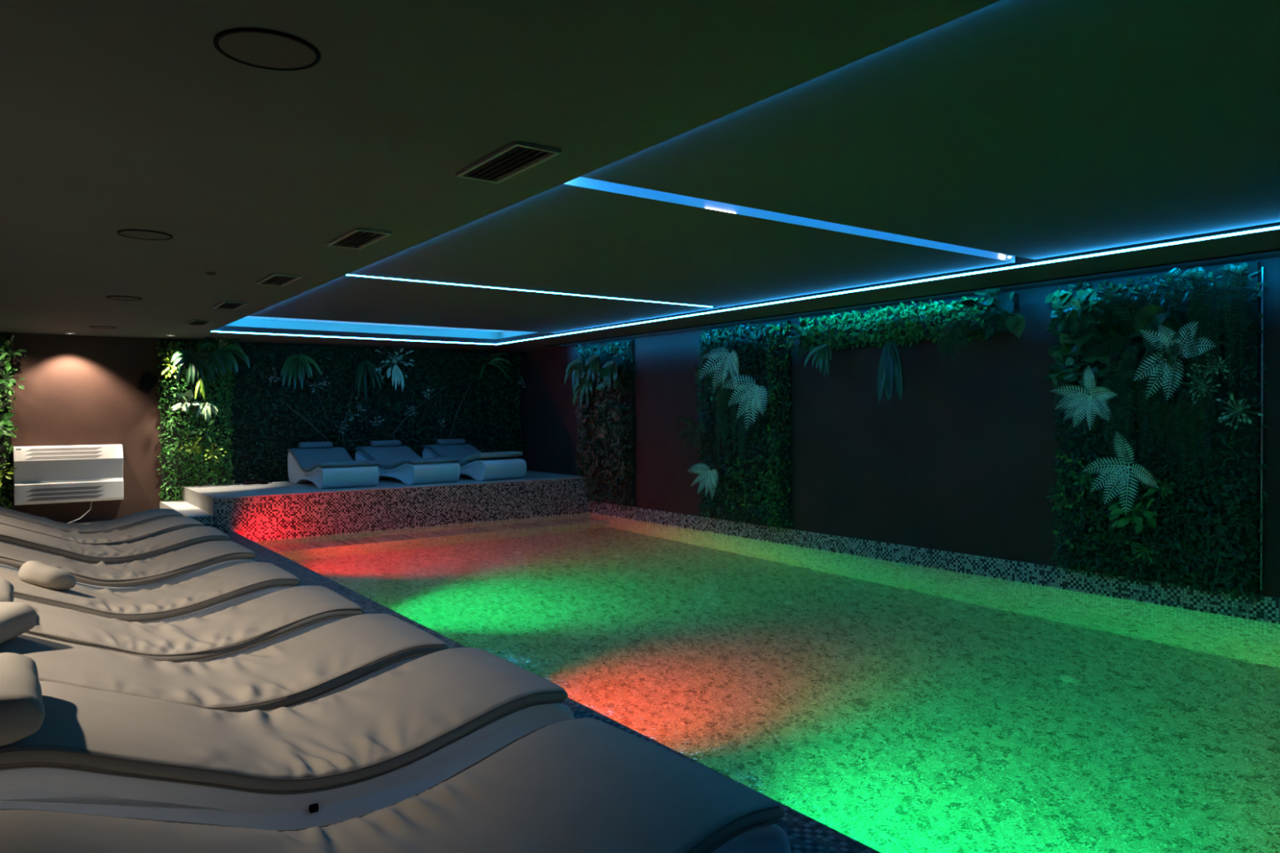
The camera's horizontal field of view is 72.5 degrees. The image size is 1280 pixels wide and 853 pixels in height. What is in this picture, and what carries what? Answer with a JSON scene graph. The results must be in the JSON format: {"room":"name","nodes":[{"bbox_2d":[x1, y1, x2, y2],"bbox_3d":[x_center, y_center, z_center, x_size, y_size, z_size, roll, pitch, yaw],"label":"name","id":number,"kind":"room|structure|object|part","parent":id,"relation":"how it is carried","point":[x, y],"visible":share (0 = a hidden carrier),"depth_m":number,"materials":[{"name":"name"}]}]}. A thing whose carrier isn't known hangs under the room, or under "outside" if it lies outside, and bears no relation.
{"room":"spa","nodes":[
{"label":"spa","id":0,"kind":"room"},
{"bbox_2d":[67,520,107,524],"bbox_3d":[-3.344,1.401,3.795,4.220,0.230,16.050,-1,1,-36],"label":"floor","id":1,"kind":"structure","parent":0,"point":[92,522],"depth_m":10.93,"materials":[{"name":"stone"}]},
{"bbox_2d":[0,333,26,509],"bbox_3d":[-7.836,0.054,10.126,1.220,2.350,0.502,-1,1,-36],"label":"wall","id":2,"kind":"structure","parent":1,"relation":"on","point":[6,434],"depth_m":10.48,"materials":[{"name":"green plant"}]},
{"bbox_2d":[0,506,183,534],"bbox_3d":[-5.441,0.976,8.425,1.841,0.519,0.722,-1,1,-36],"label":"sun lounger","id":3,"kind":"object","parent":1,"relation":"on","point":[126,522],"visible":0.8,"depth_m":8.42,"materials":[{"name":"beige fabric"}]},
{"bbox_2d":[0,514,204,546],"bbox_3d":[-4.861,0.983,7.674,1.841,0.519,0.722,-1,1,-37],"label":"sun lounger","id":4,"kind":"object","parent":1,"relation":"on","point":[160,526],"visible":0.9,"depth_m":7.67,"materials":[{"name":"beige fabric"}]},
{"bbox_2d":[0,524,229,564],"bbox_3d":[-4.284,0.990,6.928,1.841,0.519,0.722,-1,1,-35],"label":"sun lounger","id":5,"kind":"object","parent":1,"relation":"on","point":[151,547],"visible":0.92,"depth_m":6.82,"materials":[{"name":"beige fabric"}]},
{"bbox_2d":[0,540,257,592],"bbox_3d":[-3.667,1.000,6.014,1.841,0.519,0.722,-1,1,-37],"label":"sun lounger","id":6,"kind":"object","parent":1,"relation":"on","point":[173,567],"visible":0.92,"depth_m":5.98,"materials":[{"name":"white plastic"}]},
{"bbox_2d":[0,562,300,623],"bbox_3d":[-2.963,1.010,5.021,1.841,0.519,0.722,-1,1,-36],"label":"sun lounger","id":7,"kind":"object","parent":1,"relation":"on","point":[220,589],"visible":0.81,"depth_m":5.01,"materials":[{"name":"white plastic"}]},
{"bbox_2d":[17,560,76,590],"bbox_3d":[-3.268,0.820,4.786,0.277,0.170,0.172,0,1,-4],"label":"pillow","id":8,"kind":"object","parent":7,"relation":"on","point":[37,573],"visible":1,"depth_m":4.73,"materials":[{"name":"beige fabric"}]},
{"bbox_2d":[13,586,364,662],"bbox_3d":[-2.321,1.017,4.212,1.841,0.519,0.722,-1,1,-36],"label":"sun lounger","id":9,"kind":"object","parent":1,"relation":"on","point":[260,623],"visible":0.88,"depth_m":4.21,"materials":[{"name":"beige fabric"}]},
{"bbox_2d":[0,577,13,602],"bbox_3d":[-2.794,0.726,3.723,0.203,0.136,0.420,-1,1,-35],"label":"bolster pillow","id":10,"kind":"object","parent":9,"relation":"on","point":[6,588],"visible":0.66,"depth_m":3.69,"materials":[{"name":"beige fabric"}]},
{"bbox_2d":[0,613,448,712],"bbox_3d":[-1.733,1.024,3.495,1.841,0.520,0.722,-1,1,-37],"label":"sun lounger","id":11,"kind":"object","parent":1,"relation":"on","point":[340,655],"visible":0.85,"depth_m":3.49,"materials":[{"name":"white plastic"}]},
{"bbox_2d":[0,601,36,644],"bbox_3d":[-2.336,0.720,3.045,0.202,0.135,0.600,-1,1,-13],"label":"bolster pillow","id":12,"kind":"object","parent":11,"relation":"on","point":[16,619],"visible":1,"depth_m":3.19,"materials":[{"name":"beige fabric"}]},
{"bbox_2d":[0,647,574,830],"bbox_3d":[-1.174,1.030,2.863,1.841,0.520,0.722,-1,1,-37],"label":"sun lounger","id":13,"kind":"object","parent":1,"relation":"on","point":[380,742],"visible":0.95,"depth_m":2.68,"materials":[{"name":"white plastic"}]},
{"bbox_2d":[0,653,44,746],"bbox_3d":[-1.745,0.721,2.312,0.263,0.133,0.540,-2,2,-37],"label":"bolster pillow","id":14,"kind":"object","parent":13,"relation":"on","point":[22,708],"visible":1,"depth_m":2.18,"materials":[{"name":"beige fabric"}]},
{"bbox_2d":[0,717,791,852],"bbox_3d":[-0.579,1.039,1.950,1.841,0.520,0.822,-1,1,-39],"label":"sun lounger","id":15,"kind":"object","parent":1,"relation":"on","point":[578,785],"visible":1,"depth_m":2.18,"materials":[{"name":"white plastic"}]},
{"bbox_2d":[182,488,213,515],"bbox_3d":[-3.439,1.037,12.285,5.065,0.512,2.205,-1,1,-36],"label":"platform","id":16,"kind":"object","parent":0,"point":[206,504],"visible":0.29,"depth_m":10.64,"materials":[{"name":"stone"}]},
{"bbox_2d":[155,337,249,502],"bbox_3d":[-5.748,-0.080,11.508,1.080,2.211,0.722,-1,1,-36],"label":"wall","id":17,"kind":"structure","parent":16,"relation":"on","point":[195,440],"depth_m":11.55,"materials":[{"name":"green plant"}]},
{"bbox_2d":[191,515,214,527],"bbox_3d":[-4.936,1.128,9.822,0.265,0.222,0.018,-1,1,-36],"label":"trim","id":18,"kind":"structure","parent":16,"relation":"attached to","point":[209,521],"depth_m":9.85,"materials":[{"name":"grey tile"}]},
{"bbox_2d":[229,342,525,483],"bbox_3d":[-3.636,-0.216,13.035,4.505,2.083,0.736,-1,1,-36],"label":"wall","id":19,"kind":"structure","parent":16,"relation":"on","point":[349,398],"depth_m":12.99,"materials":[{"name":"green plant"}]},
{"bbox_2d":[182,470,587,499],"bbox_3d":[-3.437,0.775,12.272,5.070,0.012,2.224,-1,1,-36],"label":"platform","id":20,"kind":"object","parent":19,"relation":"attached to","point":[237,490],"depth_m":11.40,"materials":[{"name":"stone"}]},
{"bbox_2d":[242,479,267,484],"bbox_3d":[-5.212,0.751,11.822,0.318,0.068,0.171,-1,1,-36],"label":"coiled cable","id":21,"kind":"object","parent":20,"relation":"on","point":[246,482],"visible":1,"depth_m":11.80,"materials":[{"name":"black plastic"}]},
{"bbox_2d":[272,481,287,483],"bbox_3d":[-4.985,0.775,12.087,0.180,0.012,0.100,-1,1,-36],"label":"flat tray","id":22,"kind":"object","parent":20,"relation":"on","point":[277,482],"visible":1,"depth_m":12.08,"materials":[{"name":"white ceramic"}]},
{"bbox_2d":[287,447,378,488],"bbox_3d":[-4.180,0.545,11.825,0.742,0.478,1.694,-1,1,-36],"label":"sun lounger","id":23,"kind":"object","parent":20,"relation":"on","point":[331,468],"visible":0.99,"depth_m":11.32,"materials":[{"name":"white plastic"}]},
{"bbox_2d":[297,441,332,448],"bbox_3d":[-4.593,0.264,12.352,0.460,0.091,0.152,-1,1,-36],"label":"bolster pillow","id":24,"kind":"object","parent":23,"relation":"on","point":[313,444],"visible":1,"depth_m":12.29,"materials":[{"name":"grey fabric"}]},
{"bbox_3d":[-4.180,0.450,11.822,0.742,0.288,1.620,-1,1,-36],"label":"mattress","id":25,"kind":"part","parent":23,"relation":"part of","materials":[{"name":"grey fabric"}]},
{"bbox_2d":[355,445,460,484],"bbox_3d":[-3.318,0.531,12.389,0.742,0.478,1.694,-1,1,-44],"label":"sun lounger","id":26,"kind":"object","parent":20,"relation":"on","point":[401,463],"visible":0.94,"depth_m":11.95,"materials":[{"name":"white plastic"}]},
{"bbox_2d":[369,440,401,447],"bbox_3d":[-3.758,0.251,12.896,0.460,0.091,0.152,-1,1,-44],"label":"bolster pillow","id":27,"kind":"object","parent":26,"relation":"on","point":[386,442],"visible":1,"depth_m":12.83,"materials":[{"name":"grey fabric"}]},
{"bbox_3d":[-3.318,0.436,12.387,0.742,0.288,1.620,-1,1,-44],"label":"mattress","id":28,"kind":"part","parent":26,"relation":"part of","materials":[{"name":"grey fabric"}]},
{"bbox_2d":[422,444,526,480],"bbox_3d":[-2.485,0.517,12.995,0.742,0.478,1.694,-1,1,-44],"label":"sun lounger","id":29,"kind":"object","parent":20,"relation":"on","point":[486,466],"visible":0.91,"depth_m":12.51,"materials":[{"name":"white plastic"}]},
{"bbox_2d":[435,438,465,444],"bbox_3d":[-2.925,0.236,13.502,0.460,0.091,0.152,-1,1,-44],"label":"bolster pillow","id":30,"kind":"object","parent":29,"relation":"on","point":[457,441],"visible":1,"depth_m":13.43,"materials":[{"name":"grey fabric"}]},
{"bbox_3d":[-2.632,0.420,13.146,0.742,0.288,1.196,-1,1,-44],"label":"mattress","id":31,"kind":"part","parent":29,"relation":"part of","materials":[{"name":"grey fabric"}]},
{"bbox_3d":[-2.124,0.436,12.620,0.742,0.144,0.452,-1,1,-44],"label":"folded mattress","id":32,"kind":"part","parent":29,"relation":"part of","materials":[{"name":"grey fabric"}]},
{"bbox_2d":[0,332,517,523],"bbox_3d":[-5.958,0.005,11.898,9.865,2.820,0.150,-1,1,-36],"label":"wall","id":33,"kind":"structure","parent":0,"point":[78,389],"depth_m":11.09,"materials":[{"name":"brown paint"}]},
{"bbox_2d":[13,444,124,505],"bbox_3d":[-7.079,0.587,10.838,1.130,0.700,0.249,-1,1,-36],"label":"wall heater","id":34,"kind":"object","parent":33,"relation":"attached to","point":[42,474],"visible":1,"depth_m":10.74,"materials":[{"name":"white metal"}]},
{"bbox_2d":[26,447,101,451],"bbox_3d":[-7.082,0.281,10.742,0.810,0.034,0.015,-1,1,-36],"label":"grille","id":35,"kind":"object","parent":34,"relation":"attached to","point":[28,449],"depth_m":10.74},
{"bbox_2d":[26,450,102,455],"bbox_3d":[-7.070,0.329,10.727,0.810,0.034,0.015,-1,1,-36],"label":"grille","id":36,"kind":"object","parent":34,"relation":"attached to","point":[28,452],"depth_m":10.73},
{"bbox_2d":[26,454,102,459],"bbox_3d":[-7.058,0.377,10.711,0.810,0.034,0.015,-1,1,-36],"label":"grille","id":37,"kind":"object","parent":34,"relation":"attached to","point":[28,456],"depth_m":10.71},
{"bbox_2d":[26,485,102,492],"bbox_3d":[-7.051,0.767,10.711,0.810,0.038,0.003,-1,1,-36],"label":"grille","id":38,"kind":"object","parent":34,"relation":"attached to","point":[29,488],"depth_m":10.71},
{"bbox_2d":[26,489,103,497],"bbox_3d":[-7.052,0.822,10.713,0.810,0.038,0.003,-1,1,-36],"label":"grille","id":39,"kind":"object","parent":34,"relation":"attached to","point":[33,493],"depth_m":10.71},
{"bbox_2d":[26,494,102,501],"bbox_3d":[-7.053,0.877,10.716,0.810,0.038,0.003,-1,1,-36],"label":"grille","id":40,"kind":"object","parent":34,"relation":"attached to","point":[29,497],"depth_m":10.71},
{"bbox_2d":[68,501,92,523],"bbox_3d":[-6.994,1.071,10.774,0.079,0.272,0.439,0,1,41],"label":"power cable","id":41,"kind":"object","parent":34,"relation":"hanging from","point":[91,501],"visible":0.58,"depth_m":10.85,"materials":[{"name":"grey plastic"}]},
{"bbox_2d":[136,372,158,393],"bbox_3d":[-6.397,-0.564,11.327,0.254,0.281,0.247,-1,1,-36],"label":"wall speaker","id":42,"kind":"object","parent":33,"relation":"attached to","point":[148,380],"visible":1,"depth_m":11.24,"materials":[{"name":"black plastic"}]},
{"bbox_2d":[243,315,509,333],"bbox_3d":[0.659,-1.334,5.859,3.933,0.052,14.720,-1,1,-36],"label":"ceiling","id":43,"kind":"structure","parent":0,"point":[246,317],"depth_m":11.66,"materials":[{"name":"paint"}]},
{"bbox_2d":[564,176,1014,262],"bbox_3d":[1.149,-1.218,5.087,3.723,0.162,0.004,-1,1,-36],"label":"ceiling light strip","id":44,"kind":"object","parent":43,"relation":"attached to","point":[584,182],"depth_m":4.77,"materials":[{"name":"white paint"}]},
{"bbox_2d":[705,207,735,213],"bbox_3d":[0.422,-1.126,4.552,0.210,0.002,0.006,-1,1,-36],"label":"light bar","id":45,"kind":"object","parent":44,"relation":"attached to","point":[705,207],"visible":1,"depth_m":4.55,"materials":[{"name":"white plastic"}]},
{"bbox_2d":[223,531,880,852],"bbox_3d":[-0.788,1.378,4.282,0.487,0.229,13.830,-1,1,-36],"label":"coping","id":46,"kind":"object","parent":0,"point":[806,834],"visible":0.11,"depth_m":3.82,"materials":[{"name":"stone"}]},
{"bbox_2d":[0,0,1279,353],"bbox_3d":[-1.200,-1.220,5.330,9.565,0.240,16.050,-1,1,-36],"label":"ceiling","id":47,"kind":"structure","parent":0,"point":[116,115],"depth_m":3.10,"materials":[{"name":"paint"}]},
{"bbox_2d":[89,325,117,328],"bbox_3d":[-6.139,-1.132,9.992,0.276,0.008,0.276,-1,1,-36],"label":"ceiling speaker","id":48,"kind":"object","parent":47,"relation":"attached to","point":[92,326],"visible":1,"depth_m":10.00,"materials":[{"name":"black plastic"}]},
{"bbox_2d":[93,326,114,328],"bbox_3d":[-6.139,-1.134,9.992,0.252,0.004,0.252,-1,1,-36],"label":"grille","id":49,"kind":"object","parent":48,"relation":"attached to","point":[99,327],"depth_m":10.01,"materials":[{"name":"grey"}]},
{"bbox_2d":[106,295,142,300],"bbox_3d":[-4.451,-1.107,7.535,0.276,0.008,0.276,-1,1,-36],"label":"ceiling speaker","id":50,"kind":"object","parent":47,"relation":"attached to","point":[113,297],"visible":1,"depth_m":7.54,"materials":[{"name":"black plastic"}]},
{"bbox_2d":[116,229,173,239],"bbox_3d":[-2.790,-1.080,4.922,0.276,0.008,0.276,-1,1,-36],"label":"ceiling speaker","id":51,"kind":"object","parent":47,"relation":"attached to","point":[144,234],"visible":1,"depth_m":4.91,"materials":[{"name":"black plastic"}]},
{"bbox_2d":[184,319,213,325],"bbox_3d":[-4.795,-1.129,9.486,0.200,0.018,0.540,-1,1,-36],"label":"ceiling vent","id":52,"kind":"object","parent":47,"relation":"in","point":[193,322],"visible":1,"depth_m":9.48,"materials":[{"name":"silver metal"}]},
{"bbox_3d":[-4.795,-1.137,9.486,0.164,0.002,0.504,-1,1,-36],"label":"plate","id":53,"kind":"part","parent":52,"relation":"part of","materials":[{"name":"black metal"}]},
{"bbox_2d":[205,271,216,275],"bbox_3d":[-3.067,-1.091,6.242,0.070,0.020,0.070,-1,1,-36],"label":"smoke detector","id":54,"kind":"object","parent":47,"relation":"attached to","point":[210,273],"visible":1,"depth_m":6.22,"materials":[{"name":"grey"}]},
{"bbox_2d":[212,300,248,309],"bbox_3d":[-3.771,-1.114,8.030,0.200,0.018,0.540,-1,1,-36],"label":"ceiling vent","id":55,"kind":"object","parent":47,"relation":"in","point":[225,304],"visible":1,"depth_m":8.03,"materials":[{"name":"silver metal"}]},
{"bbox_3d":[-3.772,-1.122,8.029,0.164,0.002,0.504,-1,1,-36],"label":"plate","id":56,"kind":"part","parent":55,"relation":"part of","materials":[{"name":"black metal"}]},
{"bbox_2d":[213,27,319,71],"bbox_3d":[-1.045,-1.055,2.451,0.276,0.008,0.276,-1,1,-36],"label":"ceiling speaker","id":57,"kind":"object","parent":47,"relation":"attached to","point":[262,48],"visible":1,"depth_m":2.44,"materials":[{"name":"black plastic"}]},
{"bbox_2d":[255,272,302,286],"bbox_3d":[-2.713,-1.099,6.549,0.200,0.018,0.540,-1,1,-36],"label":"ceiling vent","id":58,"kind":"object","parent":47,"relation":"in","point":[273,279],"visible":1,"depth_m":6.54,"materials":[{"name":"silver metal"}]},
{"bbox_3d":[-2.713,-1.107,6.549,0.164,0.002,0.504,-1,1,-36],"label":"plate","id":59,"kind":"part","parent":58,"relation":"part of","materials":[{"name":"black metal"}]},
{"bbox_2d":[210,330,496,344],"bbox_3d":[-3.650,-1.177,11.672,3.801,0.012,0.012,-1,1,-36],"label":"led strip","id":60,"kind":"object","parent":47,"relation":"attached to","point":[212,331],"visible":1,"depth_m":11.50,"materials":[{"name":"white"}]},
{"bbox_2d":[326,226,391,248],"bbox_3d":[-1.630,-1.085,5.049,0.200,0.018,0.540,-1,1,-36],"label":"ceiling vent","id":61,"kind":"object","parent":47,"relation":"in","point":[357,237],"visible":1,"depth_m":5.03,"materials":[{"name":"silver metal"}]},
{"bbox_3d":[-1.682,-1.083,5.011,0.016,0.016,0.504,-1,1,-36],"label":"louvre blade","id":62,"kind":"part","parent":61,"relation":"part of","materials":[{"name":"black metal"}]},
{"bbox_3d":[-1.656,-1.083,5.030,0.016,0.016,0.504,-1,1,-36],"label":"louvre blade","id":63,"kind":"part","parent":61,"relation":"part of","materials":[{"name":"black metal"}]},
{"bbox_3d":[-1.630,-1.083,5.049,0.016,0.016,0.504,-1,1,-36],"label":"louvre blade","id":64,"kind":"part","parent":61,"relation":"part of","materials":[{"name":"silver metal"}]},
{"bbox_3d":[-1.630,-1.092,5.049,0.164,0.002,0.504,-1,1,-36],"label":"plate","id":65,"kind":"part","parent":61,"relation":"part of","materials":[{"name":"black metal"}]},
{"bbox_3d":[-1.605,-1.084,5.068,0.016,0.016,0.504,-1,1,-36],"label":"louvre blade","id":66,"kind":"part","parent":61,"relation":"part of","materials":[{"name":"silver metal"}]},
{"bbox_3d":[-1.579,-1.084,5.086,0.016,0.016,0.504,-1,1,-36],"label":"louvre blade","id":67,"kind":"part","parent":61,"relation":"part of","materials":[{"name":"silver metal"}]},
{"bbox_2d":[225,318,537,339],"bbox_3d":[0.660,-1.246,5.861,3.933,0.124,14.720,-1,1,-36],"label":"cove","id":68,"kind":"object","parent":47,"relation":"attached to","point":[242,322],"visible":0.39,"depth_m":11.82,"materials":[{"name":"white paint"}]},
{"bbox_2d":[248,275,720,333],"bbox_3d":[-1.658,-1.200,8.944,3.723,0.050,3.253,-1,1,-36],"label":"ceiling panel","id":69,"kind":"object","parent":47,"relation":"attached to","point":[345,298],"visible":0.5,"depth_m":8.60,"materials":[{"name":"paint"}]},
{"bbox_2d":[346,274,711,307],"bbox_3d":[-0.741,-1.165,7.593,3.603,0.016,0.012,-1,1,-36],"label":"led strip","id":70,"kind":"object","parent":69,"relation":"attached to","point":[346,274],"visible":0.57,"depth_m":7.37,"materials":[{"name":"white plastic"}]},
{"bbox_2d":[456,140,561,183],"bbox_3d":[-0.543,-1.070,3.552,0.200,0.018,0.540,-1,1,-36],"label":"ceiling vent","id":71,"kind":"object","parent":47,"relation":"in","point":[517,157],"visible":1,"depth_m":3.53,"materials":[{"name":"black metal"}]},
{"bbox_3d":[-0.596,-1.068,3.514,0.016,0.016,0.504,-1,1,-36],"label":"louvre blade","id":72,"kind":"part","parent":71,"relation":"part of","materials":[{"name":"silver metal"}]},
{"bbox_3d":[-0.570,-1.068,3.533,0.016,0.016,0.504,-1,1,-36],"label":"louvre blade","id":73,"kind":"part","parent":71,"relation":"part of","materials":[{"name":"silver metal"}]},
{"bbox_3d":[-0.544,-1.069,3.551,0.016,0.016,0.504,-1,1,-36],"label":"louvre blade","id":74,"kind":"part","parent":71,"relation":"part of","materials":[{"name":"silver metal"}]},
{"bbox_3d":[-0.543,-1.077,3.552,0.164,0.002,0.504,-1,1,-36],"label":"plate","id":75,"kind":"part","parent":71,"relation":"part of","materials":[{"name":"black metal"}]},
{"bbox_3d":[-0.518,-1.069,3.570,0.016,0.016,0.504,-1,1,-36],"label":"louvre blade","id":76,"kind":"part","parent":71,"relation":"part of","materials":[{"name":"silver metal"}]},
{"bbox_3d":[-0.492,-1.069,3.589,0.016,0.016,0.504,-1,1,-36],"label":"louvre blade","id":77,"kind":"part","parent":71,"relation":"part of","materials":[{"name":"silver metal"}]},
{"bbox_2d":[348,183,1014,307],"bbox_3d":[0.232,-1.174,6.348,3.723,0.050,3.112,-1,1,-36],"label":"ceiling panel","id":78,"kind":"object","parent":47,"relation":"attached to","point":[564,238],"visible":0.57,"depth_m":5.84,"materials":[{"name":"paint"}]},
{"bbox_2d":[213,222,1279,343],"bbox_3d":[0.648,-1.161,5.781,3.817,0.066,14.604,-1,1,-36],"label":"led strip light","id":79,"kind":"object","parent":47,"relation":"attached to","point":[1019,260],"depth_m":9.17,"materials":[{"name":"grey paint"}]},
{"bbox_2d":[495,226,1279,345],"bbox_3d":[2.155,-1.145,6.937,0.012,0.012,14.500,-1,1,-36],"label":"led strip","id":80,"kind":"object","parent":47,"relation":"attached to","point":[1277,227],"visible":1,"depth_m":6.50,"materials":[{"name":"white"}]},
{"bbox_2d":[775,285,1025,403],"bbox_3d":[2.320,-0.711,8.250,0.488,0.989,2.789,-1,1,-36],"label":"hanging plants","id":81,"kind":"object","parent":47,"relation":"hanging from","point":[993,314],"depth_m":8.08,"materials":[{"name":"green plant"}]},
{"bbox_2d":[544,248,1279,346],"bbox_3d":[2.806,-1.148,7.349,0.016,0.014,14.400,-1,1,-36],"label":"channel","id":82,"kind":"object","parent":47,"relation":"attached to","point":[1273,250],"visible":1,"depth_m":7.26,"materials":[{"name":"black plastic"}]},
{"bbox_2d":[580,0,1279,259],"bbox_3d":[3.060,-1.135,2.463,3.723,0.050,6.200,-1,1,-36],"label":"ceiling panel","id":83,"kind":"object","parent":47,"relation":"attached to","point":[1030,129],"visible":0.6,"depth_m":3.35,"materials":[{"name":"paint"}]},
{"bbox_2d":[253,512,1279,852],"bbox_3d":[1.373,1.356,5.855,4.858,0.001,13.830,-1,1,-36],"label":"water","id":84,"kind":"object","parent":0,"point":[894,707],"visible":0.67,"depth_m":4.83,"materials":[{"name":"liquid"}]},
{"bbox_2d":[517,257,1279,598],"bbox_3d":[2.691,-0.135,8.265,0.150,2.545,16.200,-1,1,-36],"label":"wall","id":85,"kind":"structure","parent":0,"point":[854,455],"depth_m":8.34,"materials":[{"name":"brown paint"}]},
{"bbox_2d":[213,478,589,541],"bbox_3d":[-2.784,1.047,11.388,5.060,0.517,0.018,-1,1,-36],"label":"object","id":86,"kind":"structure","parent":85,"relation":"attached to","point":[290,516],"depth_m":11.12,"materials":[{"name":"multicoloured tile"}]},
{"bbox_2d":[564,339,635,508],"bbox_3d":[-0.623,-0.025,12.323,0.432,2.348,1.456,-1,1,-36],"label":"wall","id":87,"kind":"structure","parent":85,"relation":"attached to","point":[603,375],"depth_m":12.23,"materials":[{"name":"green plant"}]},
{"bbox_2d":[665,400,666,439],"bbox_3d":[0.336,-0.018,11.376,0.002,2.200,0.003,-1,1,-36],"label":"trim","id":88,"kind":"structure","parent":85,"relation":"attached to","point":[665,400],"depth_m":11.37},
{"bbox_2d":[676,320,792,530],"bbox_3d":[1.013,-0.005,10.022,0.496,2.342,1.669,-1,1,-36],"label":"wall panel","id":89,"kind":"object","parent":85,"relation":"attached to","point":[744,428],"depth_m":9.94,"materials":[{"name":"green plant"}]},
{"bbox_2d":[845,346,846,382],"bbox_3d":[2.110,-0.543,8.927,0.002,0.700,0.003,-1,1,-36],"label":"trim","id":90,"kind":"structure","parent":85,"relation":"attached to","point":[846,347],"depth_m":8.93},
{"bbox_2d":[910,473,911,545],"bbox_3d":[2.574,0.248,8.307,0.002,1.770,0.003,-1,1,-36],"label":"trim","id":91,"kind":"structure","parent":85,"relation":"attached to","point":[910,473],"depth_m":8.31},
{"bbox_2d":[589,500,1279,624],"bbox_3d":[3.372,1.237,7.309,0.112,0.179,13.830,-1,1,-36],"label":"pool edge","id":92,"kind":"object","parent":85,"relation":"attached to","point":[1238,606],"depth_m":7.70,"materials":[{"name":"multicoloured tile"}]},
{"bbox_2d":[1044,261,1270,604],"bbox_3d":[3.598,0.043,6.380,0.602,2.369,1.600,-1,1,-36],"label":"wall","id":93,"kind":"structure","parent":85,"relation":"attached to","point":[1158,375],"depth_m":6.32,"materials":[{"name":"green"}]},
{"bbox_3d":[-5.594,1.315,10.710,0.280,0.230,2.220,-1,1,-36],"label":"floor","id":94,"kind":"structure","parent":0,"visible":0},
{"bbox_2d":[160,500,213,517],"bbox_3d":[-5.592,1.112,10.719,0.260,0.235,2.205,-1,1,-36],"label":"step","id":95,"kind":"structure","parent":94,"relation":"on","point":[186,509],"depth_m":10.56,"materials":[{"name":"white stone"}]}
]}

